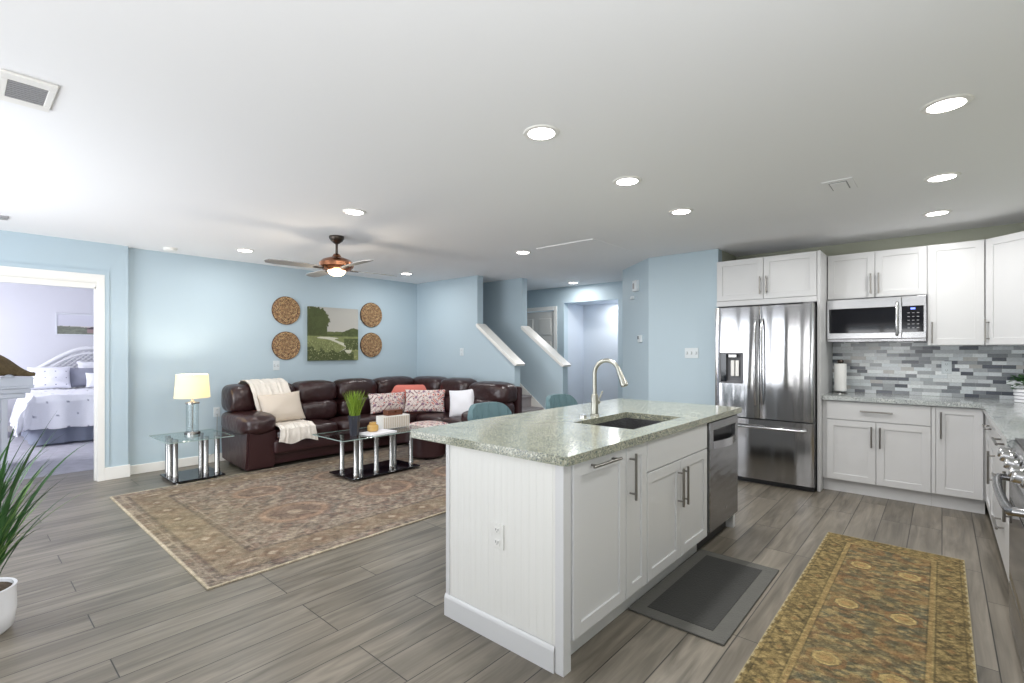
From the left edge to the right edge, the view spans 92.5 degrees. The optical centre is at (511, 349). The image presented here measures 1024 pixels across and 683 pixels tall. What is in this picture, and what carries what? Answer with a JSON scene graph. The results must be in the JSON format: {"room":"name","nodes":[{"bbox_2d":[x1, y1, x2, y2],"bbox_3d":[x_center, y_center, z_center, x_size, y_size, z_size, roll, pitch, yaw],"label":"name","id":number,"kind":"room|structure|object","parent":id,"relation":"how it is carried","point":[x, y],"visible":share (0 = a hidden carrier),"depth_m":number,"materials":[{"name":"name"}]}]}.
{"room":"open-plan kitchen living room","nodes":[
{"label":"open-plan kitchen living room","id":0,"kind":"room"},
{"bbox_2d":[0,282,93,425],"bbox_3d":[-8.265,0.122,8.184,0.120,2.455,5.800,0,0,41],"label":"wall","id":1,"kind":"structure","parent":0,"point":[28,338],"depth_m":8.32,"materials":[{"name":"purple paint"}]},
{"bbox_2d":[55,313,93,335],"bbox_3d":[-7.602,-0.450,8.827,0.022,0.390,0.920,0,0,41],"label":"framed picture","id":2,"kind":"object","parent":1,"relation":"attached to","point":[71,324],"visible":0.56,"depth_m":8.67,"materials":[{"name":"paint"}]},
{"bbox_2d":[0,230,127,467],"bbox_3d":[-5.017,0.122,4.274,0.140,2.455,2.647,0,0,41],"label":"wall","id":3,"kind":"structure","parent":0,"point":[15,247],"depth_m":5.11,"materials":[{"name":"blue paint"}]},
{"bbox_2d":[0,261,108,481],"bbox_3d":[-4.809,0.287,4.506,0.166,2.125,1.630,0,0,41],"label":"trim","id":4,"kind":"structure","parent":3,"relation":"attached to","point":[8,274],"depth_m":5.03,"materials":[{"name":"white paint"}]},
{"bbox_2d":[105,464,129,479],"bbox_3d":[-4.145,1.285,5.149,0.016,0.130,0.213,0,0,41],"label":"baseboard","id":5,"kind":"structure","parent":3,"relation":"attached to","point":[122,471],"depth_m":5.14,"materials":[{"name":"white paint"}]},
{"bbox_2d":[128,248,416,465],"bbox_3d":[-2.884,0.122,6.826,0.140,2.455,4.003,0,0,41],"label":"wall","id":6,"kind":"structure","parent":0,"point":[188,314],"depth_m":5.92,"materials":[{"name":"blue paint"}]},
{"bbox_2d":[130,453,224,474],"bbox_3d":[-2.866,1.300,6.730,0.014,0.100,3.883,0,0,41],"label":"baseboard","id":7,"kind":"structure","parent":6,"relation":"attached to","point":[189,461],"depth_m":5.49,"materials":[{"name":"white paint"}]},
{"bbox_2d":[272,296,299,324],"bbox_3d":[-3.017,-0.527,6.551,0.022,0.378,0.378,0,0,41],"label":"disc","id":8,"kind":"object","parent":6,"relation":"attached to","point":[285,310],"visible":1,"depth_m":6.54,"materials":[{"name":"wicker"}]},
{"bbox_2d":[272,332,299,359],"bbox_3d":[-3.017,-0.058,6.551,0.022,0.378,0.378,0,0,41],"label":"disc","id":9,"kind":"object","parent":6,"relation":"attached to","point":[285,345],"visible":1,"depth_m":6.54,"materials":[{"name":"wicker"}]},
{"bbox_2d":[307,306,357,360],"bbox_3d":[-2.566,-0.228,7.052,0.035,0.755,0.765,0,0,41],"label":"canvas","id":10,"kind":"object","parent":6,"relation":"attached to","point":[332,333],"visible":1,"depth_m":7.01},
{"bbox_2d":[360,333,381,356],"bbox_3d":[-2.160,-0.077,7.528,0.022,0.378,0.378,0,0,41],"label":"disc","id":11,"kind":"object","parent":6,"relation":"attached to","point":[371,343],"visible":1,"depth_m":7.52,"materials":[{"name":"wicker"}]},
{"bbox_2d":[360,303,381,326],"bbox_3d":[-2.160,-0.537,7.528,0.022,0.378,0.378,0,0,41],"label":"disc","id":12,"kind":"object","parent":6,"relation":"attached to","point":[370,313],"visible":1,"depth_m":7.52,"materials":[{"name":"wicker"}]},
{"bbox_2d":[417,275,519,385],"bbox_3d":[-0.738,0.122,7.526,2.163,2.455,0.120,0,0,41],"label":"wall","id":13,"kind":"structure","parent":0,"point":[449,311],"depth_m":7.56,"materials":[{"name":"blue paint"}]},
{"bbox_2d":[476,323,524,365],"bbox_3d":[-0.179,-0.086,7.035,0.806,0.612,0.190,0,0,41],"label":"trim","id":14,"kind":"structure","parent":13,"relation":"attached to","point":[492,337],"depth_m":6.98,"materials":[{"name":"white paint"}]},
{"bbox_2d":[0,0,1023,290],"bbox_3d":[-2.179,-1.165,5.704,12.800,0.120,10.100,0,0,41],"label":"ceiling","id":15,"kind":"structure","parent":0,"point":[215,129],"depth_m":2.42,"materials":[{"name":"white paint"}]},
{"bbox_2d":[0,69,58,112],"bbox_3d":[-2.071,-1.099,2.090,0.320,0.012,0.170,0,0,41],"label":"ceiling vent","id":16,"kind":"object","parent":15,"relation":"in","point":[15,88],"visible":1,"depth_m":2.08,"materials":[{"name":"metal"}]},
{"bbox_2d":[264,235,393,276],"bbox_3d":[-1.707,-0.912,4.771,0.972,0.385,0.972,0,0,1],"label":"ceiling fan","id":17,"kind":"object","parent":15,"relation":"hanging from","point":[336,265],"visible":1,"depth_m":4.66,"materials":[{"name":"wood"}]},
{"bbox_2d":[342,208,365,214],"bbox_3d":[-1.258,-1.101,3.912,0.184,0.008,0.184,0,0,41],"label":"recessed light","id":18,"kind":"object","parent":15,"relation":"in","point":[351,211],"visible":1,"depth_m":3.89,"materials":[{"name":"white"}]},
{"bbox_2d":[523,124,559,140],"bbox_3d":[0.149,-1.101,2.490,0.184,0.008,0.184,0,0,41],"label":"recessed light","id":19,"kind":"object","parent":15,"relation":"in","point":[541,132],"visible":1,"depth_m":2.48,"materials":[{"name":"white"}]},
{"bbox_2d":[536,238,632,251],"bbox_3d":[0.810,-1.100,5.403,0.710,0.010,0.850,0,0,41],"label":"trim","id":20,"kind":"structure","parent":15,"relation":"attached to","point":[592,238],"depth_m":5.10,"materials":[{"name":"white paint"}]},
{"bbox_2d":[613,176,641,185],"bbox_3d":[0.751,-1.101,3.199,0.184,0.008,0.184,0,0,41],"label":"recessed light","id":21,"kind":"object","parent":15,"relation":"in","point":[625,180],"visible":1,"depth_m":3.18,"materials":[{"name":"white"}]},
{"bbox_2d":[669,208,692,214],"bbox_3d":[1.347,-1.101,3.900,0.184,0.008,0.184,0,0,41],"label":"recessed light","id":22,"kind":"object","parent":15,"relation":"in","point":[680,211],"visible":1,"depth_m":3.89,"materials":[{"name":"white"}]},
{"bbox_2d":[821,177,857,192],"bbox_3d":[2.192,-1.099,3.279,0.170,0.011,0.260,0,0,41],"label":"ceiling vent","id":23,"kind":"object","parent":15,"relation":"in","point":[846,183],"visible":1,"depth_m":3.26,"materials":[{"name":"metal"}]},
{"bbox_2d":[922,210,951,215],"bbox_3d":[3.421,-1.101,3.944,0.184,0.008,0.184,0,0,41],"label":"recessed light","id":24,"kind":"object","parent":15,"relation":"in","point":[937,212],"visible":1,"depth_m":3.94,"materials":[{"name":"white"}]},
{"bbox_2d":[923,172,961,182],"bbox_3d":[2.745,-1.101,3.128,0.184,0.008,0.184,0,0,41],"label":"recessed light","id":25,"kind":"object","parent":15,"relation":"in","point":[946,176],"visible":1,"depth_m":3.12,"materials":[{"name":"white"}]},
{"bbox_2d":[920,94,973,114],"bbox_3d":[1.951,-1.101,2.202,0.184,0.008,0.184,0,0,41],"label":"recessed light","id":26,"kind":"object","parent":15,"relation":"in","point":[945,104],"visible":1,"depth_m":2.19,"materials":[{"name":"white"}]},
{"bbox_2d":[0,431,1023,682],"bbox_3d":[-2.179,1.398,5.704,12.800,0.104,10.100,0,0,41],"label":"floor","id":27,"kind":"structure","parent":0,"point":[99,600],"depth_m":2.60,"materials":[{"name":"grey wood"}]},
{"bbox_2d":[0,376,33,468],"bbox_3d":[-6.291,0.829,5.233,0.540,1.035,1.668,0,0,41],"label":"dresser","id":28,"kind":"object","parent":27,"relation":"on","point":[15,387],"visible":0.92,"depth_m":5.54,"materials":[{"name":"white"}]},
{"bbox_2d":[0,355,35,377],"bbox_3d":[-5.825,0.160,5.537,0.301,0.302,0.628,0,0,41],"label":"table lamp","id":29,"kind":"object","parent":28,"relation":"on","point":[8,369],"visible":1,"depth_m":5.55,"materials":[{"name":"brown"}]},
{"bbox_2d":[0,410,88,634],"bbox_3d":[-2.534,0.820,2.309,0.852,1.060,0.771,0,0,-42],"label":"spider plant","id":30,"kind":"object","parent":27,"relation":"on","point":[8,585],"visible":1,"depth_m":2.36,"materials":[{"name":"green plant"}]},
{"bbox_2d":[20,346,93,444],"bbox_3d":[-6.764,0.638,8.065,2.082,1.416,1.856,0,0,41],"label":"bed","id":31,"kind":"object","parent":27,"relation":"on","point":[73,433],"visible":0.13,"depth_m":7.13,"materials":[{"name":"white wicker"}]},
{"bbox_2d":[8,388,93,436],"bbox_3d":[-6.557,0.896,7.877,1.699,0.548,2.157,0,0,41],"label":"quilt","id":32,"kind":"object","parent":31,"relation":"on","point":[75,407],"visible":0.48,"depth_m":6.97,"materials":[{"name":"fabric"}]},
{"bbox_2d":[27,367,70,389],"bbox_3d":[-7.577,0.457,8.033,0.238,0.357,0.520,0,0,41],"label":"bed pillow","id":33,"kind":"object","parent":32,"relation":"on","point":[45,377],"visible":0.92,"depth_m":7.98,"materials":[{"name":"fabric"}]},
{"bbox_2d":[85,373,93,387],"bbox_3d":[-7.037,0.506,8.357,0.164,0.247,0.360,0,0,41],"label":"bed pillow","id":34,"kind":"object","parent":32,"relation":"on","point":[89,376],"visible":0.27,"depth_m":8.23,"materials":[{"name":"white fabric"}]},
{"bbox_2d":[70,368,93,386],"bbox_3d":[-7.320,0.468,8.460,0.172,0.335,0.500,0,0,41],"label":"bed pillow","id":35,"kind":"object","parent":31,"relation":"on","point":[77,375],"visible":0.48,"depth_m":8.33,"materials":[{"name":"grey fabric"}]},
{"bbox_2d":[149,429,233,484],"bbox_3d":[-3.373,1.125,5.162,0.682,0.450,0.592,0,0,41],"label":"side table","id":36,"kind":"object","parent":27,"relation":"on","point":[204,470],"visible":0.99,"depth_m":5.16,"materials":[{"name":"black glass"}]},
{"bbox_2d":[174,373,212,454],"bbox_3d":[-3.527,0.746,5.476,0.330,0.993,0.839,0,0,-25],"label":"table lamp","id":37,"kind":"object","parent":36,"relation":"on","point":[192,386],"visible":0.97,"depth_m":5.14,"materials":[{"name":"fabric"}]},
{"bbox_2d":[110,444,445,589],"bbox_3d":[-1.466,1.345,5.012,2.620,0.008,3.720,0,0,41],"label":"area rug","id":38,"kind":"object","parent":27,"relation":"on","point":[225,530],"visible":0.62,"depth_m":4.09,"materials":[{"name":"carpet"}]},
{"bbox_2d":[312,425,423,481],"bbox_3d":[-1.542,1.121,5.444,0.622,0.442,1.092,0,0,41],"label":"coffee table","id":39,"kind":"object","parent":38,"relation":"on","point":[356,472],"visible":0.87,"depth_m":5.26,"materials":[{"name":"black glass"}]},
{"bbox_2d":[344,391,368,435],"bbox_3d":[-1.656,0.654,5.165,0.284,0.491,0.275,0,0,45],"label":"grass plant","id":40,"kind":"object","parent":39,"relation":"on","point":[355,407],"visible":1,"depth_m":5.14,"materials":[{"name":"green plant"}]},
{"bbox_2d":[359,429,396,436],"bbox_3d":[-1.444,0.891,5.292,0.230,0.017,0.330,0,0,33],"label":"magazine","id":41,"kind":"object","parent":39,"relation":"on","point":[380,431],"visible":0.95,"depth_m":5.24,"materials":[{"name":"white paper"}]},
{"bbox_2d":[376,413,409,428],"bbox_3d":[-1.381,0.827,5.696,0.149,0.145,0.360,0,0,43],"label":"decorative box","id":42,"kind":"object","parent":39,"relation":"on","point":[403,420],"visible":0.98,"depth_m":5.62,"materials":[{"name":"white paint"}]},
{"bbox_2d":[383,408,402,415],"bbox_3d":[-1.383,0.722,5.698,0.110,0.064,0.208,0,0,43],"label":"wooden box","id":43,"kind":"object","parent":42,"relation":"on","point":[397,411],"visible":1,"depth_m":5.66,"materials":[{"name":"brown wood"}]},
{"bbox_2d":[221,376,521,470],"bbox_3d":[-1.678,0.869,6.201,2.310,0.944,3.038,0,0,41],"label":"sectional sofa","id":44,"kind":"object","parent":38,"relation":"on","point":[255,444],"visible":0.46,"depth_m":6.21,"materials":[{"name":"brown leather"}]},
{"bbox_2d":[254,383,294,409],"bbox_3d":[-2.950,0.660,6.048,0.411,0.524,0.498,0,0,41],"label":"cushion","id":45,"kind":"object","parent":44,"relation":"on","point":[292,386],"depth_m":6.08,"materials":[{"name":"fabric"}]},
{"bbox_2d":[238,378,317,443],"bbox_3d":[-2.833,0.710,5.865,0.950,0.718,0.506,0,0,32],"label":"throw blanket","id":46,"kind":"object","parent":44,"relation":"on","point":[295,430],"visible":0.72,"depth_m":5.75,"materials":[{"name":"beige fabric"}]},
{"bbox_2d":[257,391,304,421],"bbox_3d":[-2.745,0.683,5.856,0.220,0.358,0.507,0,0,37],"label":"throw pillow","id":47,"kind":"object","parent":44,"relation":"on","point":[285,406],"visible":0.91,"depth_m":5.80,"materials":[{"name":"beige fabric"}]},
{"bbox_2d":[275,419,337,439],"bbox_3d":[-2.567,0.975,5.976,0.504,0.194,0.811,0,0,41],"label":"seat cushion","id":48,"kind":"object","parent":44,"relation":"on","point":[322,425],"depth_m":5.98,"materials":[{"name":"brown leather"}]},
{"bbox_2d":[292,380,336,419],"bbox_3d":[-2.606,0.660,6.438,0.413,0.524,0.584,0,0,41],"label":"cushion","id":49,"kind":"object","parent":44,"relation":"on","point":[316,396],"depth_m":6.30,"materials":[{"name":"brown leather"}]},
{"bbox_2d":[334,378,376,415],"bbox_3d":[-2.218,0.660,6.880,0.413,0.523,0.641,0,0,41],"label":"cushion","id":50,"kind":"object","parent":44,"relation":"on","point":[362,385],"depth_m":6.70,"materials":[{"name":"brown leather"}]},
{"bbox_2d":[329,413,382,431],"bbox_3d":[-2.032,0.975,6.586,0.507,0.194,0.830,0,0,41],"label":"seat cushion","id":51,"kind":"object","parent":44,"relation":"on","point":[342,422],"depth_m":6.37,"materials":[{"name":"brown leather"}]},
{"bbox_2d":[368,392,405,413],"bbox_3d":[-1.738,0.739,6.885,0.562,0.272,0.179,0,0,-38],"label":"throw pillow","id":52,"kind":"object","parent":44,"relation":"on","point":[379,402],"visible":0.9,"depth_m":6.80,"materials":[{"name":"fabric"}]},
{"bbox_2d":[373,376,413,393],"bbox_3d":[-1.773,0.661,7.383,0.414,0.524,0.732,0,0,41],"label":"cushion","id":53,"kind":"object","parent":44,"relation":"on","point":[383,384],"depth_m":7.16,"materials":[{"name":"brown leather"}]},
{"bbox_2d":[380,411,425,422],"bbox_3d":[-1.529,0.975,7.143,0.608,0.194,0.713,0,0,41],"label":"seat cushion","id":54,"kind":"object","parent":44,"relation":"on","point":[413,415],"depth_m":6.89,"materials":[{"name":"brown leather"}]},
{"bbox_2d":[391,384,425,400],"bbox_3d":[-1.479,0.677,7.231,0.762,0.346,0.154,0,0,-12],"label":"throw pillow","id":55,"kind":"object","parent":44,"relation":"on","point":[398,388],"visible":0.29,"depth_m":7.20,"materials":[{"name":"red fabric"}]},
{"bbox_2d":[404,389,444,411],"bbox_3d":[-1.229,0.718,6.930,0.580,0.314,0.176,0,0,-1],"label":"throw pillow","id":56,"kind":"object","parent":44,"relation":"on","point":[416,400],"visible":1,"depth_m":6.87,"materials":[{"name":"fabric"}]},
{"bbox_2d":[414,376,446,389],"bbox_3d":[-1.246,0.659,7.461,0.698,0.524,0.416,0,0,41],"label":"cushion","id":57,"kind":"object","parent":44,"relation":"on","point":[430,382],"depth_m":7.25,"materials":[{"name":"brown leather"}]},
{"bbox_2d":[417,412,449,421],"bbox_3d":[-0.979,0.975,6.871,0.608,0.194,0.612,0,0,41],"label":"seat cushion","id":58,"kind":"object","parent":44,"relation":"on","point":[422,416],"depth_m":6.68,"materials":[{"name":"brown leather"}]},
{"bbox_2d":[442,416,460,423],"bbox_3d":[-0.589,0.975,6.531,0.545,0.194,0.603,0,0,41],"label":"seat cushion","id":59,"kind":"object","parent":44,"relation":"on","point":[453,419],"depth_m":6.37,"materials":[{"name":"brown leather"}]},
{"bbox_2d":[440,377,476,411],"bbox_3d":[-0.767,0.661,7.039,0.618,0.523,0.413,0,0,41],"label":"cushion","id":60,"kind":"object","parent":44,"relation":"on","point":[449,384],"depth_m":6.90,"materials":[{"name":"brown leather"}]},
{"bbox_2d":[449,389,473,416],"bbox_3d":[-0.673,0.718,6.590,0.385,0.400,0.201,0,0,5],"label":"throw pillow","id":61,"kind":"object","parent":44,"relation":"on","point":[460,401],"visible":0.79,"depth_m":6.53,"materials":[{"name":"white fabric"}]},
{"bbox_2d":[469,381,516,413],"bbox_3d":[-0.275,0.672,6.609,0.732,0.499,0.414,0,0,41],"label":"cushion","id":62,"kind":"object","parent":44,"relation":"on","point":[505,393],"depth_m":6.42,"materials":[{"name":"brown leather"}]},
{"bbox_2d":[406,421,447,459],"bbox_3d":[-1.061,1.123,6.160,0.500,0.436,0.500,0,0,41],"label":"ottoman","id":63,"kind":"object","parent":38,"relation":"on","point":[424,449],"visible":0.52,"depth_m":5.97,"materials":[{"name":"brown leather"}]},
{"bbox_2d":[406,421,447,429],"bbox_3d":[-1.061,0.955,6.160,0.500,0.100,0.500,0,0,41],"label":"cushion","id":64,"kind":"object","parent":63,"relation":"on","point":[420,423],"depth_m":6.05,"materials":[{"name":"fabric"}]},
{"bbox_2d":[467,402,511,420],"bbox_3d":[-0.026,0.872,3.482,0.522,0.959,0.462,0,0,41],"label":"bar stool","id":65,"kind":"object","parent":27,"relation":"on","point":[483,410],"visible":0.17,"depth_m":3.63,"materials":[{"name":"teal fabric"}]},
{"bbox_2d":[444,444,570,676],"bbox_3d":[-0.049,0.913,2.279,0.735,0.874,0.063,0,0,41],"label":"island end panel","id":66,"kind":"object","parent":27,"relation":"on","point":[517,597],"visible":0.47,"depth_m":2.21,"materials":[{"name":"white paint"}]},
{"bbox_2d":[492,522,503,549],"bbox_3d":[-0.067,0.860,2.263,0.072,0.115,0.010,0,0,41],"label":"wall outlet","id":67,"kind":"object","parent":66,"relation":"attached to","point":[497,529],"visible":1,"depth_m":2.26,"materials":[{"name":"white paint"}]},
{"bbox_2d":[520,384,543,412],"bbox_3d":[-0.538,0.342,7.766,3.147,2.016,0.505,0,0,41],"label":"stairs","id":68,"kind":"structure","parent":27,"relation":"on","point":[526,399],"depth_m":7.23,"materials":[{"name":"carpet"}]},
{"bbox_2d":[546,394,577,408],"bbox_3d":[0.568,0.872,4.158,0.522,0.959,0.462,0,0,41],"label":"bar stool","id":69,"kind":"object","parent":27,"relation":"on","point":[555,400],"visible":0.14,"depth_m":4.32,"materials":[{"name":"teal fabric"}]},
{"bbox_2d":[571,449,625,653],"bbox_3d":[0.198,0.914,2.416,0.641,0.872,0.463,0,0,41],"label":"base cabinet","id":70,"kind":"object","parent":27,"relation":"on","point":[598,485],"visible":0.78,"depth_m":2.22,"materials":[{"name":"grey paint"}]},
{"bbox_2d":[614,442,646,618],"bbox_3d":[0.426,0.914,2.676,0.641,0.872,0.226,0,0,41],"label":"base cabinet","id":71,"kind":"object","parent":27,"relation":"on","point":[636,456],"visible":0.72,"depth_m":2.50,"materials":[{"name":"grey paint"}]},
{"bbox_2d":[634,418,706,600],"bbox_3d":[0.791,0.914,3.091,0.641,0.872,0.878,0,0,41],"label":"base cabinet","id":72,"kind":"object","parent":27,"relation":"on","point":[676,462],"visible":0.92,"depth_m":2.86,"materials":[{"name":"grey paint"}]},
{"bbox_2d":[411,398,741,465],"bbox_3d":[0.591,0.455,3.196,1.042,0.039,2.316,0,0,41],"label":"countertop","id":73,"kind":"structure","parent":72,"relation":"on","point":[558,436],"depth_m":2.65,"materials":[{"name":"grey stone"}]},
{"bbox_2d":[590,358,627,415],"bbox_3d":[0.649,0.245,3.208,0.273,0.380,0.119,0,0,41],"label":"kitchen faucet","id":74,"kind":"object","parent":73,"relation":"on","point":[595,401],"visible":1,"depth_m":3.23,"materials":[{"name":"silver metal"}]},
{"bbox_2d":[594,418,663,429],"bbox_3d":[0.731,0.577,3.058,0.403,0.204,0.668,0,0,41],"label":"sink","id":75,"kind":"object","parent":73,"relation":"in","point":[626,423],"visible":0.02,"depth_m":3.36,"materials":[{"name":"grey metal"}]},
{"bbox_2d":[628,549,778,645],"bbox_3d":[1.115,1.343,2.767,0.484,0.013,1.010,0,0,41],"label":"kitchen mat","id":76,"kind":"object","parent":27,"relation":"on","point":[709,595],"visible":1,"depth_m":2.67,"materials":[{"name":"rubber"}]},
{"bbox_2d":[697,414,737,549],"bbox_3d":[1.295,0.916,3.646,0.627,0.868,0.592,0,0,41],"label":"dishwasher","id":77,"kind":"object","parent":27,"relation":"on","point":[722,434],"visible":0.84,"depth_m":3.42,"materials":[{"name":"silver metal"}]},
{"bbox_2d":[715,302,816,491],"bbox_3d":[2.711,0.449,5.148,0.905,1.803,0.795,0,0,41],"label":"refrigerator","id":78,"kind":"object","parent":27,"relation":"on","point":[766,356],"visible":0.89,"depth_m":4.83,"materials":[{"name":"grey"}]},
{"bbox_2d":[817,250,831,491],"bbox_3d":[3.147,0.200,4.925,0.026,2.300,0.675,0,0,41],"label":"panel","id":79,"kind":"object","parent":27,"relation":"on","point":[824,348],"visible":0.56,"depth_m":4.71,"materials":[{"name":"grey paint"}]},
{"bbox_2d":[734,532,977,682],"bbox_3d":[1.785,1.345,2.431,0.740,0.008,2.500,0,0,41],"label":"kitchen rug","id":80,"kind":"object","parent":27,"relation":"on","point":[860,610],"visible":1,"depth_m":2.41,"materials":[{"name":"carpet"}]},
{"bbox_2d":[823,399,930,505],"bbox_3d":[3.473,0.914,4.668,0.798,0.872,0.621,0,0,41],"label":"base cabinet","id":81,"kind":"object","parent":27,"relation":"on","point":[882,450],"visible":0.99,"depth_m":4.45,"materials":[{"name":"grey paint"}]},
{"bbox_2d":[931,406,984,513],"bbox_3d":[3.899,0.914,4.294,0.334,0.872,0.621,0,0,41],"label":"base cabinet","id":82,"kind":"object","parent":27,"relation":"on","point":[957,433],"visible":0.94,"depth_m":4.10,"materials":[{"name":"grey paint"}]},
{"bbox_2d":[982,415,995,535],"bbox_3d":[3.716,0.914,3.413,0.636,0.872,1.022,0,0,41],"label":"base cabinet","id":83,"kind":"object","parent":27,"relation":"on","point":[990,447],"visible":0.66,"depth_m":3.56,"materials":[{"name":"grey paint"}]},
{"bbox_2d":[991,432,1009,580],"bbox_3d":[3.071,0.914,2.678,0.636,0.872,0.930,0,0,41],"label":"base cabinet","id":84,"kind":"object","parent":27,"relation":"on","point":[1002,528],"visible":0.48,"depth_m":2.86,"materials":[{"name":"grey paint"}]},
{"bbox_2d":[822,391,1023,447],"bbox_3d":[3.141,0.455,3.569,1.751,0.039,2.725,0,0,41],"label":"countertop","id":85,"kind":"structure","parent":84,"relation":"on","point":[1006,416],"depth_m":4.06,"materials":[{"name":"grey stone"}]},
{"bbox_2d":[833,359,847,393],"bbox_3d":[3.290,0.265,4.909,0.120,0.340,0.120,0,0,41],"label":"paper towel holder","id":86,"kind":"object","parent":85,"relation":"on","point":[840,370],"visible":1,"depth_m":4.87,"materials":[{"name":"paper"}]},
{"bbox_2d":[1006,374,1023,402],"bbox_3d":[4.265,0.306,4.058,0.244,0.256,0.221,0,0,1],"label":"potted herb","id":87,"kind":"object","parent":85,"relation":"on","point":[1019,393],"visible":1,"depth_m":4.06,"materials":[{"name":"white ceramic"}]},
{"bbox_2d":[1013,389,1023,402],"bbox_3d":[4.260,0.381,4.058,0.156,0.108,0.156,0,0,41],"label":"pot","id":88,"kind":"object","parent":87,"relation":"on","point":[1019,393],"depth_m":4.05,"materials":[{"name":"white ceramic"}]},
{"bbox_2d":[992,438,1023,673],"bbox_3d":[2.365,0.860,1.923,0.672,0.940,0.760,0,0,41],"label":"gas range","id":89,"kind":"object","parent":27,"relation":"on","point":[1013,458],"visible":1,"depth_m":2.11,"materials":[{"name":"grey"}]},
{"bbox_2d":[1015,438,1023,450],"bbox_3d":[2.399,0.435,1.893,0.580,0.020,0.760,0,0,41],"label":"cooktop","id":90,"kind":"object","parent":89,"relation":"in","point":[1019,443],"depth_m":2.26,"materials":[{"name":"silver metal"}]},
{"bbox_2d":[483,278,567,408],"bbox_3d":[-0.407,0.122,8.087,3.120,2.455,0.120,0,0,41],"label":"wall","id":91,"kind":"structure","parent":0,"point":[504,301],"depth_m":7.54,"materials":[{"name":"blue paint"}]},
{"bbox_2d":[520,383,544,408],"bbox_3d":[-0.066,0.458,7.697,1.850,1.464,0.014,0,0,41],"label":"trim","id":92,"kind":"structure","parent":91,"relation":"attached to","point":[534,402],"depth_m":7.36,"materials":[{"name":"white paint"}]},
{"bbox_2d":[521,326,570,366],"bbox_3d":[0.492,-0.064,7.298,0.815,0.615,0.190,0,0,41],"label":"trim","id":93,"kind":"structure","parent":91,"relation":"attached to","point":[528,330],"depth_m":7.25,"materials":[{"name":"white paint"}]},
{"bbox_2d":[527,281,622,398],"bbox_3d":[0.794,0.122,8.789,4.000,2.455,0.120,0,0,41],"label":"wall","id":94,"kind":"structure","parent":0,"point":[560,297],"depth_m":8.52,"materials":[{"name":"blue paint"}]},
{"bbox_2d":[527,311,553,348],"bbox_3d":[0.454,0.320,9.053,0.840,2.040,0.052,0,0,41],"label":"door","id":95,"kind":"structure","parent":94,"relation":"in","point":[542,323],"depth_m":8.91,"materials":[{"name":"white paint"}]},
{"bbox_2d":[527,306,556,350],"bbox_3d":[0.424,0.285,9.023,0.995,2.130,0.016,0,0,41],"label":"trim","id":96,"kind":"structure","parent":94,"relation":"attached to","point":[554,308],"depth_m":8.72,"materials":[{"name":"white paint"}]},
{"bbox_2d":[568,300,617,403],"bbox_3d":[1.595,0.122,8.572,1.310,2.455,0.610,0,0,41],"label":"wall","id":97,"kind":"structure","parent":0,"point":[575,310],"depth_m":8.88,"materials":[{"name":"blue paint"}]},
{"bbox_2d":[583,303,617,403],"bbox_3d":[1.756,0.122,8.763,1.060,2.455,0.110,0,0,41],"label":"wall","id":98,"kind":"structure","parent":0,"point":[600,321],"depth_m":8.83,"materials":[{"name":"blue paint"}]},
{"bbox_2d":[623,258,648,399],"bbox_3d":[1.636,0.122,6.343,0.100,2.455,0.924,0,0,-7],"label":"wall","id":99,"kind":"structure","parent":0,"point":[635,311],"depth_m":6.27,"materials":[{"name":"blue paint"}]},
{"bbox_2d":[649,249,721,404],"bbox_3d":[1.984,0.122,5.657,0.810,2.455,0.120,0,0,41],"label":"wall","id":100,"kind":"structure","parent":0,"point":[682,287],"depth_m":5.61,"materials":[{"name":"blue paint"}]},
{"bbox_2d":[685,348,697,357],"bbox_3d":[2.025,0.034,5.530,0.155,0.115,0.016,0,0,41],"label":"light switch","id":101,"kind":"object","parent":100,"relation":"attached to","point":[689,352],"visible":1,"depth_m":5.53,"materials":[{"name":"white"}]},
{"bbox_2d":[736,223,1023,399],"bbox_3d":[3.702,0.122,4.973,3.005,2.455,0.120,0,0,41],"label":"wall","id":102,"kind":"structure","parent":0,"point":[982,233],"depth_m":4.75,"materials":[{"name":"grey paint"}]},
{"bbox_2d":[717,251,816,307],"bbox_3d":[2.766,-0.709,5.222,0.935,0.487,0.701,0,0,41],"label":"upper cabinet","id":103,"kind":"object","parent":102,"relation":"attached to","point":[785,279],"visible":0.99,"depth_m":4.95,"materials":[{"name":"grey paint"}]},
{"bbox_2d":[828,246,926,300],"bbox_3d":[3.550,-0.723,4.777,0.766,0.445,0.366,0,0,41],"label":"upper cabinet","id":104,"kind":"object","parent":102,"relation":"attached to","point":[900,272],"visible":1,"depth_m":4.64,"materials":[{"name":"grey paint"}]},
{"bbox_2d":[827,295,926,342],"bbox_3d":[3.530,-0.285,4.756,0.757,0.414,0.423,0,0,41],"label":"microwave","id":105,"kind":"object","parent":104,"relation":"attached to","point":[904,318],"visible":1,"depth_m":4.62,"materials":[{"name":"silver metal"}]},
{"bbox_2d":[833,342,1023,399],"bbox_3d":[4.039,0.160,4.593,1.748,0.550,0.004,0,0,41],"label":"tile backsplash","id":106,"kind":"structure","parent":102,"relation":"attached to","point":[905,368],"depth_m":4.65,"materials":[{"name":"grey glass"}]},
{"bbox_2d":[941,361,951,373],"bbox_3d":[4.051,0.162,4.568,0.072,0.115,0.010,0,0,41],"label":"wall outlet","id":107,"kind":"object","parent":106,"relation":"attached to","point":[946,366],"visible":1,"depth_m":4.57,"materials":[{"name":"white"}]},
{"bbox_2d":[927,239,984,345],"bbox_3d":[3.979,-0.492,4.401,0.374,0.905,0.366,0,0,41],"label":"upper cabinet","id":108,"kind":"object","parent":102,"relation":"attached to","point":[955,271],"visible":1,"depth_m":4.30,"materials":[{"name":"grey paint"}]},
{"bbox_2d":[983,231,1023,345],"bbox_3d":[4.266,-0.492,3.989,0.615,0.905,0.607,0,0,41],"label":"upper cabinet","id":109,"kind":"object","parent":102,"relation":"attached to","point":[1004,255],"visible":0.99,"depth_m":4.02,"materials":[{"name":"grey paint"}]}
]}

